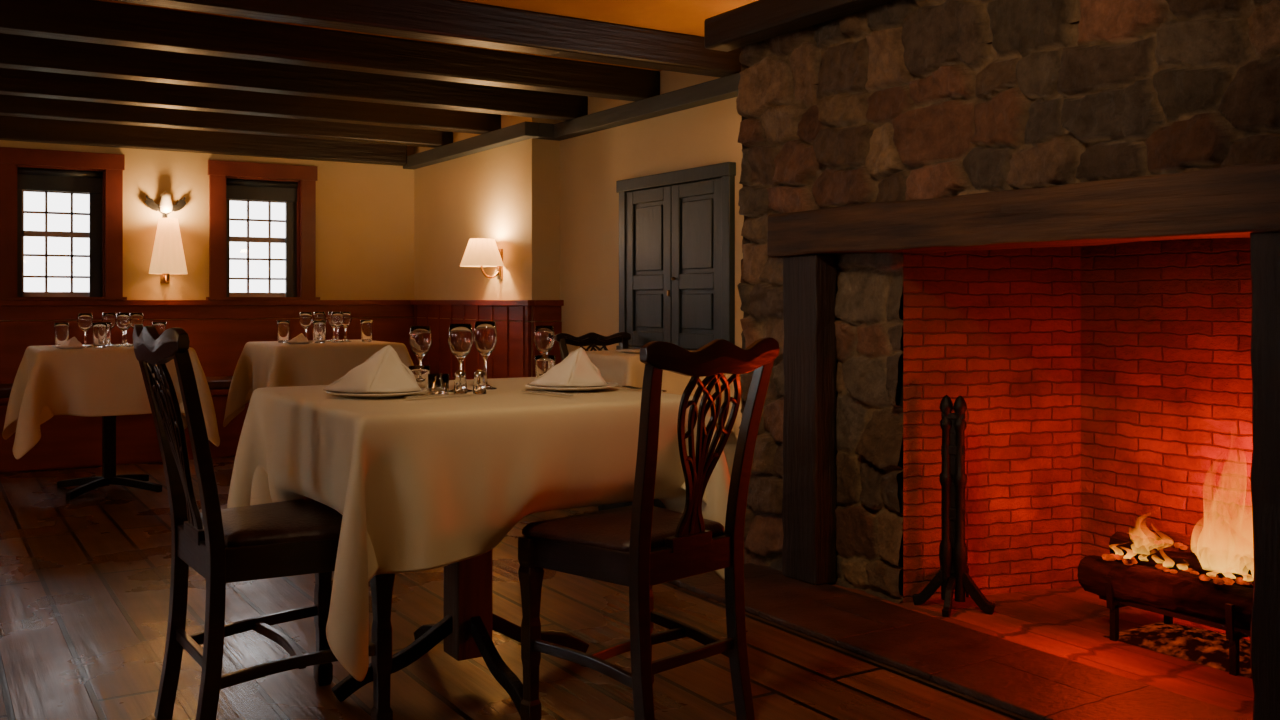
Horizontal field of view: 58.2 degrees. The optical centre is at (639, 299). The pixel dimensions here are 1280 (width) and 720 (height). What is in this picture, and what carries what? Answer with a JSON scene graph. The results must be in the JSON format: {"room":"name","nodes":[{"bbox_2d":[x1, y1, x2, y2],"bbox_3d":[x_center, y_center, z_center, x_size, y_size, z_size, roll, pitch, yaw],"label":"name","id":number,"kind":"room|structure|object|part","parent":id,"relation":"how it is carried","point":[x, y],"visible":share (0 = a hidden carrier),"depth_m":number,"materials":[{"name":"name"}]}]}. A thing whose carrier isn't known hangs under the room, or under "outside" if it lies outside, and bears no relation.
{"room":"restaurant dining room","nodes":[
{"label":"restaurant dining room","id":0,"kind":"room"},
{"bbox_2d":[0,140,413,320],"bbox_3d":[-4.026,-0.100,7.184,6.400,2.200,0.250,0,0,-32],"label":"wall","id":1,"kind":"structure","parent":0,"point":[365,212],"depth_m":8.14,"materials":[{"name":"beige paint"}]},
{"bbox_2d":[0,147,126,299],"bbox_3d":[-3.693,-0.470,7.321,0.750,0.940,0.270,0,0,-32],"label":"window","id":2,"kind":"structure","parent":1,"relation":"in","point":[98,175],"depth_m":7.32,"materials":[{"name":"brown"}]},
{"bbox_2d":[145,191,187,282],"bbox_3d":[-3.072,-0.415,7.489,0.255,0.610,0.252,0,0,-32],"label":"wall sconce","id":3,"kind":"object","parent":1,"relation":"attached to","point":[168,258],"visible":1,"depth_m":7.43,"materials":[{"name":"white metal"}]},
{"bbox_2d":[0,300,413,383],"bbox_3d":[-4.073,0.500,6.977,5.700,1.000,0.050,0,0,-32],"label":"wainscoting","id":4,"kind":"structure","parent":1,"relation":"attached to","point":[216,330],"depth_m":7.72,"materials":[{"name":"red wood"}]},
{"bbox_2d":[206,160,319,299],"bbox_3d":[-2.633,-0.470,7.984,0.750,0.940,0.270,0,0,-32],"label":"window","id":5,"kind":"structure","parent":1,"relation":"in","point":[294,186],"depth_m":7.98,"materials":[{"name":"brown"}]},
{"bbox_2d":[97,0,757,70],"bbox_3d":[-1.399,-1.250,2.988,6.400,0.100,10.150,0,0,-32],"label":"ceiling","id":6,"kind":"structure","parent":0,"point":[688,17],"depth_m":4.77,"materials":[{"name":"paint"}]},
{"bbox_2d":[0,116,406,165],"bbox_3d":[-4.098,-1.093,6.932,5.610,0.215,0.100,0,0,-32],"label":"ceiling beam","id":7,"kind":"structure","parent":6,"relation":"attached to","point":[25,129],"depth_m":7.60,"materials":[{"name":"brown wood"}]},
{"bbox_2d":[0,94,452,147],"bbox_3d":[-3.728,-1.125,6.426,5.700,0.150,0.130,0,0,-32],"label":"ceiling beam","id":8,"kind":"structure","parent":6,"relation":"attached to","point":[10,105],"depth_m":7.06,"materials":[{"name":"brown wood"}]},
{"bbox_2d":[0,68,500,133],"bbox_3d":[-3.320,-1.125,5.773,5.700,0.150,0.130,0,0,-32],"label":"ceiling beam","id":9,"kind":"structure","parent":6,"relation":"attached to","point":[16,82],"depth_m":6.38,"materials":[{"name":"brown wood"}]},
{"bbox_2d":[0,33,587,120],"bbox_3d":[-2.831,-1.125,5.171,5.890,0.150,0.130,0,0,-32],"label":"ceiling beam","id":10,"kind":"structure","parent":6,"relation":"attached to","point":[21,52],"depth_m":5.73,"materials":[{"name":"brown wood"}]},
{"bbox_2d":[0,0,659,100],"bbox_3d":[-2.422,-1.125,4.518,5.890,0.150,0.130,0,0,-32],"label":"ceiling beam","id":11,"kind":"structure","parent":6,"relation":"attached to","point":[90,21],"depth_m":5.06,"materials":[{"name":"brown wood"}]},
{"bbox_2d":[112,0,740,77],"bbox_3d":[-2.013,-1.125,3.866,5.890,0.150,0.130,0,0,-32],"label":"ceiling beam","id":12,"kind":"structure","parent":6,"relation":"attached to","point":[445,21],"depth_m":4.69,"materials":[{"name":"brown wood"}]},
{"bbox_2d":[414,115,559,379],"bbox_3d":[-0.947,-0.100,7.825,0.500,2.200,1.930,0,0,-32],"label":"wall","id":13,"kind":"structure","parent":0,"point":[509,195],"depth_m":7.35,"materials":[{"name":"beige paint"}]},
{"bbox_2d":[410,300,534,379],"bbox_3d":[-1.153,0.500,7.637,0.050,1.000,1.930,0,0,-32],"label":"wainscoting","id":14,"kind":"structure","parent":13,"relation":"attached to","point":[511,357],"depth_m":7.44,"materials":[{"name":"red wood"}]},
{"bbox_2d":[460,238,503,278],"bbox_3d":[-0.984,-0.255,7.169,0.277,0.250,0.275,0,0,-32],"label":"wall sconce","id":15,"kind":"object","parent":13,"relation":"attached to","point":[479,252],"visible":1,"depth_m":7.09,"materials":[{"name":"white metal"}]},
{"bbox_2d":[532,300,563,376],"bbox_3d":[-0.552,0.500,6.904,0.189,1.000,0.050,0,0,-32],"label":"trim","id":16,"kind":"structure","parent":13,"relation":"attached to","point":[543,310],"depth_m":6.90,"materials":[{"name":"red wood"}]},
{"bbox_2d":[0,457,1030,719],"bbox_3d":[-1.399,1.050,2.988,6.400,0.100,10.150,0,0,-32],"label":"floor","id":17,"kind":"structure","parent":0,"point":[85,578],"depth_m":3.35,"materials":[{"name":"brown wood"}]},
{"bbox_2d":[57,416,161,499],"bbox_3d":[-2.797,0.632,6.059,0.696,0.748,0.696,0,0,-32],"label":"dining table","id":18,"kind":"object","parent":17,"relation":"on","point":[109,476],"visible":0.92,"depth_m":6.03,"materials":[{"name":"brown wood"}]},
{"bbox_2d":[2,344,219,458],"bbox_3d":[-2.797,0.500,6.059,0.946,0.509,0.949,0,0,-32],"label":"tablecloth","id":19,"kind":"object","parent":18,"relation":"on","point":[49,381],"visible":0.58,"depth_m":5.70,"materials":[{"name":"fabric"}]},
{"bbox_2d":[54,322,68,344],"bbox_3d":[-3.010,0.181,5.985,0.071,0.126,0.071,0,0,-32],"label":"water glass","id":20,"kind":"object","parent":19,"relation":"on","point":[61,329],"visible":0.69,"depth_m":5.96,"materials":[{"name":"white"}]},
{"bbox_2d":[52,345,90,348],"bbox_3d":[-2.860,0.236,5.784,0.178,0.015,0.178,0,0,-32],"label":"dinner plate","id":21,"kind":"object","parent":19,"relation":"on","point":[56,346],"visible":0.95,"depth_m":5.73,"materials":[{"name":"ceramic"}]},
{"bbox_2d":[59,337,82,345],"bbox_3d":[-2.857,0.210,5.786,0.098,0.053,0.106,0,0,39],"label":"folded napkin","id":22,"kind":"object","parent":21,"relation":"on","point":[73,341],"visible":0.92,"depth_m":5.77,"materials":[{"name":"fabric"}]},
{"bbox_2d":[77,313,92,346],"bbox_3d":[-2.872,0.157,5.953,0.074,0.175,0.074,0,0,-32],"label":"wine glass","id":23,"kind":"object","parent":19,"relation":"on","point":[85,320],"visible":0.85,"depth_m":5.93,"materials":[{"name":"white"}]},
{"bbox_2d":[92,323,106,347],"bbox_3d":[-2.784,0.181,5.926,0.071,0.126,0.071,0,0,-32],"label":"water glass","id":24,"kind":"object","parent":19,"relation":"on","point":[99,329],"visible":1,"depth_m":5.90,"materials":[{"name":"white"}]},
{"bbox_2d":[97,322,110,345],"bbox_3d":[-2.835,0.181,6.083,0.071,0.126,0.071,0,0,-32],"label":"water glass","id":25,"kind":"object","parent":19,"relation":"on","point":[108,338],"visible":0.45,"depth_m":6.07,"materials":[{"name":"white"}]},
{"bbox_2d":[102,313,115,344],"bbox_3d":[-2.865,0.157,6.206,0.074,0.175,0.074,0,0,-32],"label":"wine glass","id":26,"kind":"object","parent":19,"relation":"on","point":[106,317],"visible":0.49,"depth_m":6.18,"materials":[{"name":"white"}]},
{"bbox_2d":[116,313,130,346],"bbox_3d":[-2.714,0.157,6.040,0.074,0.175,0.074,0,0,-32],"label":"wine glass","id":27,"kind":"object","parent":19,"relation":"on","point":[123,320],"visible":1,"depth_m":6.02,"materials":[{"name":"white"}]},
{"bbox_2d":[120,325,131,344],"bbox_3d":[-2.786,0.157,6.231,0.074,0.175,0.074,0,0,-32],"label":"wine glass","id":28,"kind":"object","parent":19,"relation":"on","point":[126,343],"visible":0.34,"depth_m":6.23,"materials":[{"name":"white"}]},
{"bbox_2d":[129,313,143,345],"bbox_3d":[-2.705,0.157,6.176,0.074,0.175,0.074,0,0,-32],"label":"wine glass","id":29,"kind":"object","parent":19,"relation":"on","point":[136,318],"visible":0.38,"depth_m":6.15,"materials":[{"name":"white"}]},
{"bbox_2d":[152,322,165,334],"bbox_3d":[-2.572,0.181,6.153,0.071,0.126,0.071,0,0,-32],"label":"water glass","id":30,"kind":"object","parent":19,"relation":"on","point":[160,327],"visible":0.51,"depth_m":6.12,"materials":[{"name":"white"}]},
{"bbox_2d":[0,376,249,472],"bbox_3d":[-3.926,0.755,6.733,5.590,0.490,0.500,0,0,-32],"label":"bench","id":31,"kind":"object","parent":17,"relation":"on","point":[66,441],"visible":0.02,"depth_m":6.89,"materials":[{"name":"wood"}]},
{"bbox_2d":[132,324,394,719],"bbox_3d":[-0.898,0.530,2.704,0.505,0.945,0.475,0,0,-34],"label":"dining chair","id":32,"kind":"object","parent":17,"relation":"on","point":[300,536],"visible":0.98,"depth_m":2.59,"materials":[{"name":"brown wood"}]},
{"bbox_2d":[331,550,588,716],"bbox_3d":[-0.458,0.630,3.058,0.866,0.745,0.906,0,0,-32],"label":"dining table","id":33,"kind":"object","parent":17,"relation":"on","point":[466,627],"visible":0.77,"depth_m":3.00,"materials":[{"name":"brown wood"}]},
{"bbox_2d":[227,377,729,680],"bbox_3d":[-0.460,0.515,3.063,1.052,0.540,1.076,0,0,-32],"label":"tablecloth","id":34,"kind":"object","parent":33,"relation":"on","point":[426,483],"visible":0.82,"depth_m":2.62,"materials":[{"name":"fabric"}]},
{"bbox_2d":[326,388,427,397],"bbox_3d":[-0.667,0.236,2.921,0.254,0.015,0.254,0,0,-32],"label":"dinner plate","id":35,"kind":"object","parent":34,"relation":"on","point":[348,394],"visible":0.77,"depth_m":2.85,"materials":[{"name":"ceramic"}]},
{"bbox_2d":[323,345,421,392],"bbox_3d":[-0.660,0.172,2.925,0.197,0.119,0.213,0,0,41],"label":"folded napkin","id":36,"kind":"object","parent":35,"relation":"on","point":[384,371],"visible":1,"depth_m":2.88,"materials":[{"name":"fabric"}]},
{"bbox_2d":[409,365,429,388],"bbox_3d":[-0.594,0.211,3.097,0.058,0.066,0.058,0,0,-32],"label":"water glass","id":37,"kind":"object","parent":34,"relation":"on","point":[421,372],"visible":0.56,"depth_m":3.07,"materials":[{"name":"clear glass"}]},
{"bbox_2d":[409,326,431,365],"bbox_3d":[-0.624,0.159,3.267,0.064,0.170,0.064,0,0,-32],"label":"wine glass","id":38,"kind":"object","parent":34,"relation":"on","point":[420,337],"visible":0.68,"depth_m":3.24,"materials":[{"name":"white"}]},
{"bbox_2d":[428,373,448,393],"bbox_3d":[-0.527,0.219,3.009,0.056,0.050,0.056,0,0,-32],"label":"votive candle","id":39,"kind":"object","parent":34,"relation":"on","point":[438,383],"visible":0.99,"depth_m":2.99,"materials":[{"name":"clear glass"}]},
{"bbox_2d":[405,393,474,398],"bbox_3d":[-0.497,0.237,2.876,0.017,0.006,0.210,0,0,43],"label":"table knife","id":40,"kind":"object","parent":34,"relation":"on","point":[430,395],"visible":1,"depth_m":2.85,"materials":[{"name":"metal"}]},
{"bbox_2d":[453,370,466,393],"bbox_3d":[-0.467,0.213,2.988,0.036,0.062,0.035,0,0,-32],"label":"salt shaker","id":41,"kind":"object","parent":34,"relation":"on","point":[460,384],"visible":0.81,"depth_m":2.98,"materials":[{"name":"clear glass"}]},
{"bbox_2d":[448,324,472,391],"bbox_3d":[-0.479,0.154,3.074,0.067,0.180,0.067,0,0,-32],"label":"wine glass","id":42,"kind":"object","parent":34,"relation":"on","point":[460,336],"visible":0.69,"depth_m":3.05,"materials":[{"name":"white"}]},
{"bbox_2d":[473,370,486,393],"bbox_3d":[-0.418,0.213,2.995,0.036,0.062,0.035,0,0,-32],"label":"pepper shaker","id":43,"kind":"object","parent":34,"relation":"on","point":[479,384],"visible":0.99,"depth_m":2.98,"materials":[{"name":"clear glass"}]},
{"bbox_2d":[474,321,496,389],"bbox_3d":[-0.424,0.151,3.156,0.064,0.186,0.064,0,0,-32],"label":"wine glass","id":44,"kind":"object","parent":34,"relation":"on","point":[485,332],"visible":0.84,"depth_m":3.13,"materials":[{"name":"white"}]},
{"bbox_2d":[534,326,554,354],"bbox_3d":[-0.289,0.161,3.477,0.063,0.166,0.063,0,0,-32],"label":"wine glass","id":45,"kind":"object","parent":34,"relation":"on","point":[544,336],"visible":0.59,"depth_m":3.45,"materials":[{"name":"white"}]},
{"bbox_2d":[535,355,555,377],"bbox_3d":[-0.276,0.203,3.343,0.061,0.082,0.061,0,0,-32],"label":"water glass","id":46,"kind":"object","parent":34,"relation":"on","point":[543,363],"visible":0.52,"depth_m":3.32,"materials":[{"name":"clear glass"}]},
{"bbox_2d":[522,390,572,396],"bbox_3d":[-0.241,0.237,2.946,0.017,0.006,0.210,0,0,-42],"label":"table knife","id":47,"kind":"object","parent":34,"relation":"on","point":[552,393],"visible":1,"depth_m":2.92,"materials":[{"name":"metal"}]},
{"bbox_2d":[525,382,617,391],"bbox_3d":[-0.185,0.236,3.123,0.254,0.015,0.254,0,0,-32],"label":"dinner plate","id":48,"kind":"object","parent":34,"relation":"on","point":[548,388],"visible":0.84,"depth_m":3.05,"materials":[{"name":"ceramic"}]},
{"bbox_2d":[529,347,607,386],"bbox_3d":[-0.179,0.180,3.126,0.181,0.104,0.167,0,0,-45],"label":"folded napkin","id":49,"kind":"object","parent":48,"relation":"on","point":[576,369],"visible":1,"depth_m":3.09,"materials":[{"name":"fabric"}]},
{"bbox_2d":[622,386,666,391],"bbox_3d":[0.012,0.237,3.072,0.020,0.006,0.175,0,0,-37],"label":"fork","id":50,"kind":"object","parent":34,"relation":"on","point":[631,387],"visible":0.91,"depth_m":3.10,"materials":[{"name":"metal"}]},
{"bbox_2d":[555,332,630,505],"bbox_3d":[-0.143,0.587,5.885,0.440,0.832,0.473,0,0,-30],"label":"dining chair","id":51,"kind":"object","parent":17,"relation":"on","point":[591,339],"visible":0.26,"depth_m":6.06,"materials":[{"name":"brown wood"}]},
{"bbox_2d":[598,499,665,510],"bbox_3d":[0.043,0.632,5.395,0.536,0.748,0.536,0,0,-32],"label":"dining table","id":52,"kind":"object","parent":17,"relation":"on","point":[658,503],"visible":0.11,"depth_m":5.41,"materials":[{"name":"brown wood"}]},
{"bbox_2d":[569,350,741,439],"bbox_3d":[0.043,0.500,5.395,0.738,0.509,0.740,0,0,-32],"label":"tablecloth","id":53,"kind":"object","parent":52,"relation":"on","point":[620,368],"visible":0.19,"depth_m":5.13,"materials":[{"name":"fabric"}]},
{"bbox_2d":[615,349,639,353],"bbox_3d":[-0.015,0.236,5.300,0.203,0.015,0.203,0,0,-32],"label":"dinner plate","id":54,"kind":"object","parent":53,"relation":"on","point":[636,351],"visible":0.64,"depth_m":5.25,"materials":[{"name":"ceramic"}]},
{"bbox_2d":[518,337,778,719],"bbox_3d":[0.022,0.544,2.695,0.435,0.917,0.467,0,0,-44],"label":"dining chair","id":55,"kind":"object","parent":17,"relation":"on","point":[639,546],"visible":1,"depth_m":2.60,"materials":[{"name":"brown wood"}]},
{"bbox_2d":[668,0,1279,719],"bbox_3d":[1.967,-0.025,2.361,1.360,2.050,5.114,0,0,-32],"label":"stone fireplace","id":56,"kind":"object","parent":17,"relation":"on","point":[1060,219],"depth_m":3.69,"materials":[{"name":"stone"}]},
{"bbox_2d":[704,0,893,51],"bbox_3d":[1.640,-0.992,2.153,0.115,0.114,5.110,0,0,-32],"label":"beam","id":57,"kind":"structure","parent":56,"relation":"attached to","point":[760,20],"depth_m":3.98,"materials":[{"name":"brown wood"}]},
{"bbox_2d":[912,395,994,616],"bbox_3d":[1.006,0.647,3.711,0.236,0.686,0.246,0,0,-11],"label":"fireplace tool set","id":58,"kind":"object","parent":56,"relation":"in","point":[953,574],"visible":1,"depth_m":3.66,"materials":[{"name":"metal"}]},
{"bbox_2d":[1077,531,1253,630],"bbox_3d":[1.580,0.776,3.231,0.300,0.196,0.604,0,0,-32],"label":"log","id":59,"kind":"object","parent":56,"relation":"on","point":[1142,583],"visible":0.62,"depth_m":3.22,"materials":[{"name":"brown wood"}]},
{"bbox_2d":[1102,532,1253,584],"bbox_3d":[1.541,0.728,3.213,0.133,0.077,0.494,0,0,-32],"label":"glowing coals","id":60,"kind":"object","parent":59,"relation":"on","point":[1108,557],"visible":0.63,"depth_m":3.21,"materials":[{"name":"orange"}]},
{"bbox_2d":[1115,479,1253,580],"bbox_3d":[1.565,0.507,3.209,0.175,0.485,0.525,0,0,-32],"label":"flames","id":61,"kind":"object","parent":59,"relation":"on","point":[1216,542],"visible":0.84,"depth_m":3.13,"materials":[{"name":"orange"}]},
{"bbox_3d":[1.589,0.894,3.248,0.318,0.188,0.500,0,0,-32],"label":"fire grate","id":62,"kind":"part","parent":56,"relation":"part of","materials":[{"name":"black metal"}]},
{"bbox_2d":[1104,621,1251,677],"bbox_3d":[1.616,0.967,3.242,0.300,0.038,0.500,0,0,-32],"label":"embers","id":63,"kind":"object","parent":56,"relation":"in","point":[1209,648],"visible":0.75,"depth_m":3.23,"materials":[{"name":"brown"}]},
{"bbox_2d":[560,70,743,478],"bbox_3d":[0.365,-0.100,5.909,0.310,2.200,2.710,0,0,-32],"label":"wall","id":64,"kind":"structure","parent":0,"point":[591,164],"depth_m":6.46,"materials":[{"name":"beige paint"}]},
{"bbox_2d":[403,73,739,168],"bbox_3d":[-0.405,-1.007,6.583,0.280,0.084,4.610,0,0,-32],"label":"trim","id":65,"kind":"structure","parent":64,"relation":"attached to","point":[726,87],"depth_m":6.50,"materials":[{"name":"wood"}]},
{"bbox_2d":[616,162,735,350],"bbox_3d":[0.160,-0.177,5.893,0.052,0.955,1.040,0,0,-32],"label":"door","id":66,"kind":"structure","parent":64,"relation":"in","point":[677,228],"depth_m":5.83,"materials":[{"name":"wood"}]},
{"bbox_3d":[-1.831,0.632,6.664,0.696,0.748,0.696,0,0,-32],"label":"dining table","id":67,"kind":"object","parent":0,"visible":0},
{"bbox_2d":[223,340,413,426],"bbox_3d":[-1.831,0.500,6.664,0.949,0.509,0.946,0,0,-32],"label":"tablecloth","id":68,"kind":"object","parent":67,"relation":"on","point":[261,364],"visible":0.52,"depth_m":6.35,"materials":[{"name":"fabric"}]},
{"bbox_2d":[277,320,289,342],"bbox_3d":[-2.043,0.181,6.590,0.071,0.126,0.071,0,0,-32],"label":"water glass","id":69,"kind":"object","parent":68,"relation":"on","point":[283,326],"visible":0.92,"depth_m":6.56,"materials":[{"name":"white"}]},
{"bbox_2d":[282,341,315,343],"bbox_3d":[-1.894,0.236,6.389,0.178,0.015,0.178,0,0,-32],"label":"dinner plate","id":70,"kind":"object","parent":68,"relation":"on","point":[282,341],"visible":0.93,"depth_m":6.33,"materials":[{"name":"ceramic"}]},
{"bbox_2d":[288,333,308,341],"bbox_3d":[-1.891,0.210,6.391,0.098,0.053,0.106,0,0,39],"label":"folded napkin","id":71,"kind":"object","parent":70,"relation":"on","point":[300,338],"visible":0.98,"depth_m":6.37,"materials":[{"name":"fabric"}]},
{"bbox_2d":[299,312,312,337],"bbox_3d":[-1.906,0.157,6.558,0.074,0.175,0.074,0,0,-32],"label":"wine glass","id":72,"kind":"object","parent":68,"relation":"on","point":[305,318],"visible":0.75,"depth_m":6.53,"materials":[{"name":"white"}]},
{"bbox_2d":[312,320,324,340],"bbox_3d":[-1.869,0.181,6.688,0.071,0.126,0.071,0,0,-32],"label":"water glass","id":73,"kind":"object","parent":68,"relation":"on","point":[313,320],"visible":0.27,"depth_m":6.67,"materials":[{"name":"white"}]},
{"bbox_2d":[313,321,325,342],"bbox_3d":[-1.818,0.181,6.531,0.071,0.126,0.071,0,0,-32],"label":"water glass","id":74,"kind":"object","parent":68,"relation":"on","point":[319,326],"visible":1,"depth_m":6.50,"materials":[{"name":"white"}]},
{"bbox_2d":[313,312,325,320],"bbox_3d":[-1.899,0.157,6.811,0.074,0.175,0.074,0,0,-32],"label":"wine glass","id":75,"kind":"object","parent":68,"relation":"on","point":[317,315],"visible":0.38,"depth_m":6.78,"materials":[{"name":"white"}]},
{"bbox_2d":[327,312,335,340],"bbox_3d":[-1.820,0.157,6.836,0.074,0.175,0.074,0,0,-32],"label":"wine glass","id":76,"kind":"object","parent":68,"relation":"on","point":[329,313],"visible":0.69,"depth_m":6.82,"materials":[{"name":"white"}]},
{"bbox_2d":[331,312,343,341],"bbox_3d":[-1.748,0.157,6.645,0.074,0.175,0.074,0,0,-32],"label":"wine glass","id":77,"kind":"object","parent":68,"relation":"on","point":[337,318],"visible":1,"depth_m":6.62,"materials":[{"name":"white"}]},
{"bbox_2d":[341,312,351,341],"bbox_3d":[-1.738,0.157,6.781,0.074,0.175,0.074,0,0,-32],"label":"wine glass","id":78,"kind":"object","parent":68,"relation":"on","point":[347,315],"visible":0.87,"depth_m":6.76,"materials":[{"name":"white"}]},
{"bbox_2d":[361,320,372,341],"bbox_3d":[-1.606,0.181,6.758,0.071,0.126,0.071,0,0,-32],"label":"water glass","id":79,"kind":"object","parent":68,"relation":"on","point":[366,325],"visible":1,"depth_m":6.73,"materials":[{"name":"white"}]}
]}

